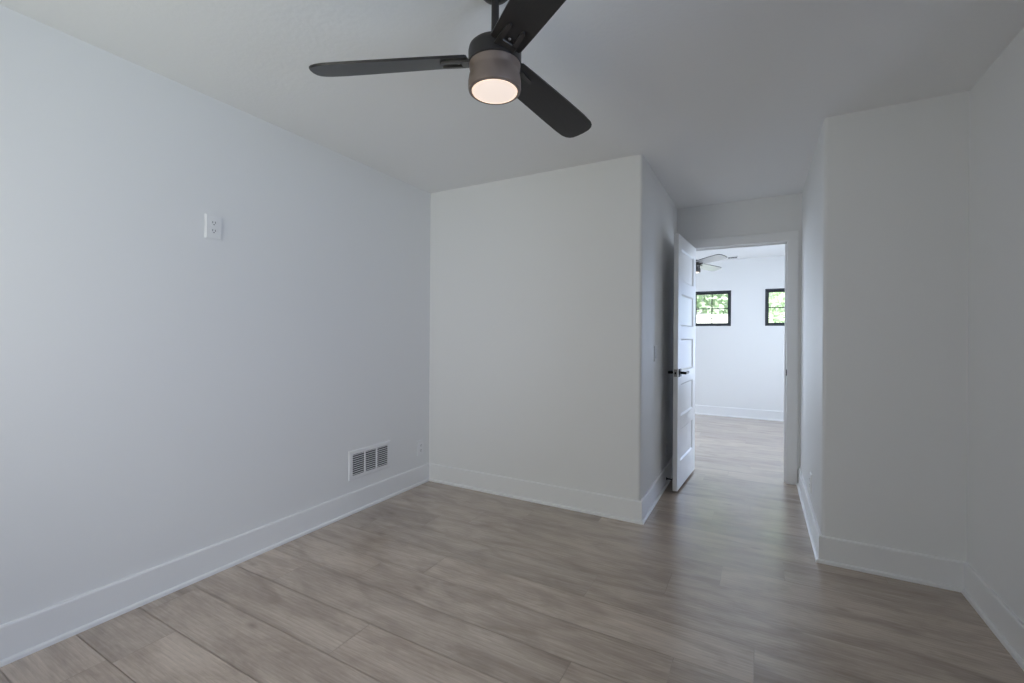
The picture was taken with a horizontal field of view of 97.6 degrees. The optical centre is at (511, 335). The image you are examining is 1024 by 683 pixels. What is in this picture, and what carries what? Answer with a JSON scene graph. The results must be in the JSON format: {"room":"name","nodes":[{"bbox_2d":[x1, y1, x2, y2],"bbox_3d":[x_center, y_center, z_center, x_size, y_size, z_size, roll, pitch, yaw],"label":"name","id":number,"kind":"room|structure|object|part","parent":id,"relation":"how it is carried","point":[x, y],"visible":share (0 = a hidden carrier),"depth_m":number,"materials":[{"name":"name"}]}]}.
{"room":"empty bedroom","nodes":[
{"label":"empty bedroom","id":0,"kind":"room"},
{"bbox_2d":[0,5,430,624],"bbox_3d":[-1.366,0.025,2.763,0.140,2.490,5.602,0,0,29],"label":"wall","id":1,"kind":"structure","parent":0,"point":[169,391],"depth_m":2.14,"materials":[{"name":"white paint"}]},
{"bbox_2d":[205,214,221,240],"bbox_3d":[-1.531,-0.558,2.301,0.010,0.122,0.079,0,0,29],"label":"wall outlet","id":2,"kind":"object","parent":1,"relation":"attached to","point":[213,224],"visible":1,"depth_m":2.30,"materials":[{"name":"white plastic"}]},
{"bbox_2d":[210,228,217,234],"bbox_3d":[-1.529,-0.537,2.300,0.004,0.029,0.034,0,0,29],"label":"receptacle","id":3,"kind":"object","parent":2,"relation":"attached to","point":[213,231],"depth_m":2.30,"materials":[{"name":"white plastic"}]},
{"bbox_2d":[210,220,217,226],"bbox_3d":[-1.528,-0.578,2.300,0.004,0.029,0.034,0,0,29],"label":"receptacle","id":4,"kind":"object","parent":2,"relation":"attached to","point":[213,223],"depth_m":2.30,"materials":[{"name":"white plastic"}]},
{"bbox_2d":[0,463,428,666],"bbox_3d":[-1.641,1.147,2.104,0.026,0.144,3.910,0,0,29],"label":"baseboard","id":5,"kind":"structure","parent":1,"relation":"attached to","point":[24,636],"depth_m":2.14,"materials":[{"name":"white paint"}]},
{"bbox_2d":[348,440,389,480],"bbox_3d":[-1.021,0.894,3.243,0.010,0.203,0.396,0,0,29],"label":"air vent","id":6,"kind":"object","parent":1,"relation":"in","point":[367,460],"visible":1,"depth_m":3.22,"materials":[{"name":"white metal"}]},
{"bbox_2d":[417,439,423,455],"bbox_3d":[-0.759,0.927,3.720,0.010,0.122,0.079,0,0,29],"label":"wall outlet","id":7,"kind":"object","parent":1,"relation":"attached to","point":[420,444],"visible":1,"depth_m":3.71,"materials":[{"name":"white plastic"}]},
{"bbox_2d":[0,414,1023,682],"bbox_3d":[1.441,1.240,3.209,4.559,0.002,9.347,0,0,29],"label":"floor","id":8,"kind":"structure","parent":0,"point":[722,581],"depth_m":2.04,"materials":[{"name":"brown wood"}]},
{"bbox_2d":[0,0,1023,259],"bbox_3d":[1.411,-1.261,3.126,4.639,0.120,8.910,0,0,29],"label":"ceiling","id":9,"kind":"structure","parent":0,"point":[725,101],"depth_m":2.04,"materials":[{"name":"white paint"}]},
{"bbox_2d":[309,0,591,137],"bbox_3d":[-0.206,-1.031,1.575,1.049,0.362,1.191,0,0,5],"label":"ceiling fan","id":10,"kind":"object","parent":9,"relation":"hanging from","point":[497,75],"visible":1,"depth_m":1.54,"materials":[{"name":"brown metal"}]},
{"bbox_3d":[-0.440,-0.963,1.601,0.580,0.008,0.141,0,16,5],"label":"blade","id":11,"kind":"part","parent":10,"relation":"part of","materials":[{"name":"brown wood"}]},
{"bbox_3d":[0.099,-0.960,1.218,0.141,0.008,0.580,18,-6,-24],"label":"blade","id":12,"kind":"part","parent":10,"relation":"part of","materials":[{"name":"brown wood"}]},
{"bbox_3d":[0.162,-0.959,1.876,0.141,0.008,0.580,-19,-12,34],"label":"blade","id":13,"kind":"part","parent":10,"relation":"part of","materials":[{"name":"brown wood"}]},
{"bbox_2d":[696,254,726,272],"bbox_3d":[2.249,-1.015,5.965,1.049,0.362,1.191,0,0,21],"label":"ceiling fan","id":14,"kind":"object","parent":9,"relation":"hanging from","point":[701,263],"visible":0.42,"depth_m":5.75,"materials":[{"name":"grey wood"}]},
{"bbox_3d":[2.686,-0.943,6.154,0.580,0.008,0.141,1,-17,-39],"label":"blade","id":15,"kind":"part","parent":14,"relation":"part of","materials":[{"name":"grey wood"}]},
{"bbox_3d":[2.445,-0.944,5.537,0.141,0.008,0.580,17,-2,-9],"label":"blade","id":16,"kind":"part","parent":14,"relation":"part of","materials":[{"name":"grey wood"}]},
{"bbox_2d":[429,154,676,500],"bbox_3d":[0.423,0.037,4.024,1.777,2.490,1.437,0,0,29],"label":"wall","id":17,"kind":"structure","parent":0,"point":[552,292],"depth_m":3.32,"materials":[{"name":"white paint"}]},
{"bbox_2d":[429,463,642,524],"bbox_3d":[0.074,1.158,3.376,1.804,0.144,0.026,0,0,29],"label":"baseboard","id":18,"kind":"structure","parent":17,"relation":"attached to","point":[618,508],"depth_m":3.29,"materials":[{"name":"white paint"}]},
{"bbox_2d":[654,346,657,361],"bbox_3d":[1.083,0.132,3.370,0.011,0.118,0.118,0,0,29],"label":"light switch","id":19,"kind":"object","parent":17,"relation":"attached to","point":[655,347],"visible":1,"depth_m":3.35,"materials":[{"name":"white plastic"}]},
{"bbox_2d":[641,457,672,524],"bbox_3d":[1.199,1.165,3.577,0.026,0.144,1.463,0,0,29],"label":"baseboard","id":20,"kind":"structure","parent":17,"relation":"attached to","point":[650,499],"depth_m":3.36,"materials":[{"name":"white paint"}]},
{"bbox_2d":[687,230,798,484],"bbox_3d":[2.015,0.179,4.020,0.918,2.127,0.136,0,0,29],"label":"door frame","id":21,"kind":"structure","parent":17,"relation":"attached to","point":[792,237],"depth_m":3.77,"materials":[{"name":"white paint"}]},
{"bbox_2d":[677,193,801,482],"bbox_3d":[1.928,0.047,4.080,4.359,2.490,0.115,0,0,29],"label":"wall","id":22,"kind":"structure","parent":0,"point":[783,213],"depth_m":3.93,"materials":[{"name":"white paint"}]},
{"bbox_2d":[668,233,695,490],"bbox_3d":[1.478,0.208,3.828,0.141,2.026,0.733,0,0,32],"label":"door","id":23,"kind":"structure","parent":22,"relation":"in","point":[683,371],"depth_m":3.73,"materials":[{"name":"white paint"}]},
{"bbox_3d":[1.378,0.292,3.589,0.054,0.062,0.143,0,0,32],"label":"lever handle","id":24,"kind":"part","parent":23,"relation":"part of","materials":[{"name":"black metal"}]},
{"bbox_2d":[695,256,784,410],"bbox_3d":[3.518,0.058,6.967,4.359,2.490,0.140,0,0,29],"label":"wall","id":25,"kind":"structure","parent":0,"point":[740,364],"depth_m":6.87,"materials":[{"name":"white paint"}]},
{"bbox_2d":[695,290,730,325],"bbox_3d":[3.180,-0.433,7.136,0.554,0.553,0.114,0,0,29],"label":"window","id":26,"kind":"structure","parent":25,"relation":"in","point":[728,292],"depth_m":7.10,"materials":[{"name":"grey metal"}]},
{"bbox_2d":[695,405,783,420],"bbox_3d":[3.471,1.180,6.894,4.359,0.144,0.026,0,0,29],"label":"baseboard","id":27,"kind":"structure","parent":25,"relation":"attached to","point":[699,409],"depth_m":6.88,"materials":[{"name":"white paint"}]},
{"bbox_2d":[765,288,784,325],"bbox_3d":[4.069,-0.427,6.646,0.554,0.553,0.114,0,0,29],"label":"window","id":28,"kind":"structure","parent":25,"relation":"in","point":[767,291],"depth_m":6.72,"materials":[{"name":"grey metal"}]},
{"bbox_2d":[800,91,969,561],"bbox_3d":[2.318,0.050,2.966,0.584,2.490,1.461,0,0,29],"label":"wall","id":29,"kind":"structure","parent":0,"point":[885,193],"depth_m":2.33,"materials":[{"name":"white paint"}]},
{"bbox_2d":[797,468,820,559],"bbox_3d":[2.037,1.171,3.102,0.026,0.144,1.487,0,0,29],"label":"baseboard","id":30,"kind":"structure","parent":29,"relation":"attached to","point":[810,518],"depth_m":2.91,"materials":[{"name":"white paint"}]},
{"bbox_2d":[809,472,811,493],"bbox_3d":[1.972,0.967,2.963,0.010,0.122,0.079,0,0,29],"label":"wall outlet","id":31,"kind":"object","parent":29,"relation":"attached to","point":[810,474],"visible":1,"depth_m":2.93,"materials":[{"name":"white plastic"}]},
{"bbox_2d":[816,535,964,591],"bbox_3d":[1.940,1.170,2.321,0.611,0.144,0.026,0,0,29],"label":"baseboard","id":32,"kind":"structure","parent":29,"relation":"attached to","point":[924,569],"depth_m":2.31,"materials":[{"name":"white paint"}]},
{"bbox_2d":[967,27,1023,622],"bbox_3d":[1.346,0.043,0.449,0.140,2.490,3.886,0,0,29],"label":"wall","id":33,"kind":"structure","parent":0,"point":[995,429],"depth_m":1.92,"materials":[{"name":"white paint"}]},
{"bbox_2d":[961,562,1023,670],"bbox_3d":[1.265,1.166,0.490,0.026,0.144,3.886,0,0,29],"label":"baseboard","id":34,"kind":"structure","parent":33,"relation":"attached to","point":[1001,620],"depth_m":1.88,"materials":[{"name":"white paint"}]},
{"label":"outside","id":35,"kind":"structure","parent":0,"visible":0},
{"bbox_3d":[6.744,1.649,12.263,50.000,0.150,52.000,0,0,29],"label":"ground","id":36,"kind":"structure","parent":35,"visible":0},
{"bbox_2d":[697,293,777,314],"bbox_3d":[5.614,-1.749,14.296,5.829,7.231,3.487,0,0,29],"label":"tree","id":37,"kind":"object","parent":36,"relation":"on","point":[719,300],"visible":0.03,"depth_m":13.45,"materials":[{"name":"green plant"}]},
{"bbox_2d":[697,311,783,322],"bbox_3d":[4.718,0.470,10.643,12.134,2.180,0.134,0,0,29],"label":"fence","id":38,"kind":"object","parent":36,"relation":"on","point":[716,318],"visible":0.02,"depth_m":10.58,"materials":[{"name":"white plastic"}]},
{"bbox_3d":[4.718,0.500,10.643,2.280,2.020,0.056,0,0,29],"label":"panel","id":39,"kind":"part","parent":38,"relation":"part of","materials":[{"name":"white plastic"}]},
{"bbox_2d":[769,292,784,322],"bbox_3d":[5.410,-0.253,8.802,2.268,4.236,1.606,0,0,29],"label":"window pane","id":40,"kind":"object","parent":36,"relation":"on","point":[779,297],"visible":0.04,"depth_m":8.57,"materials":[{"name":"clear glass"}]}
]}

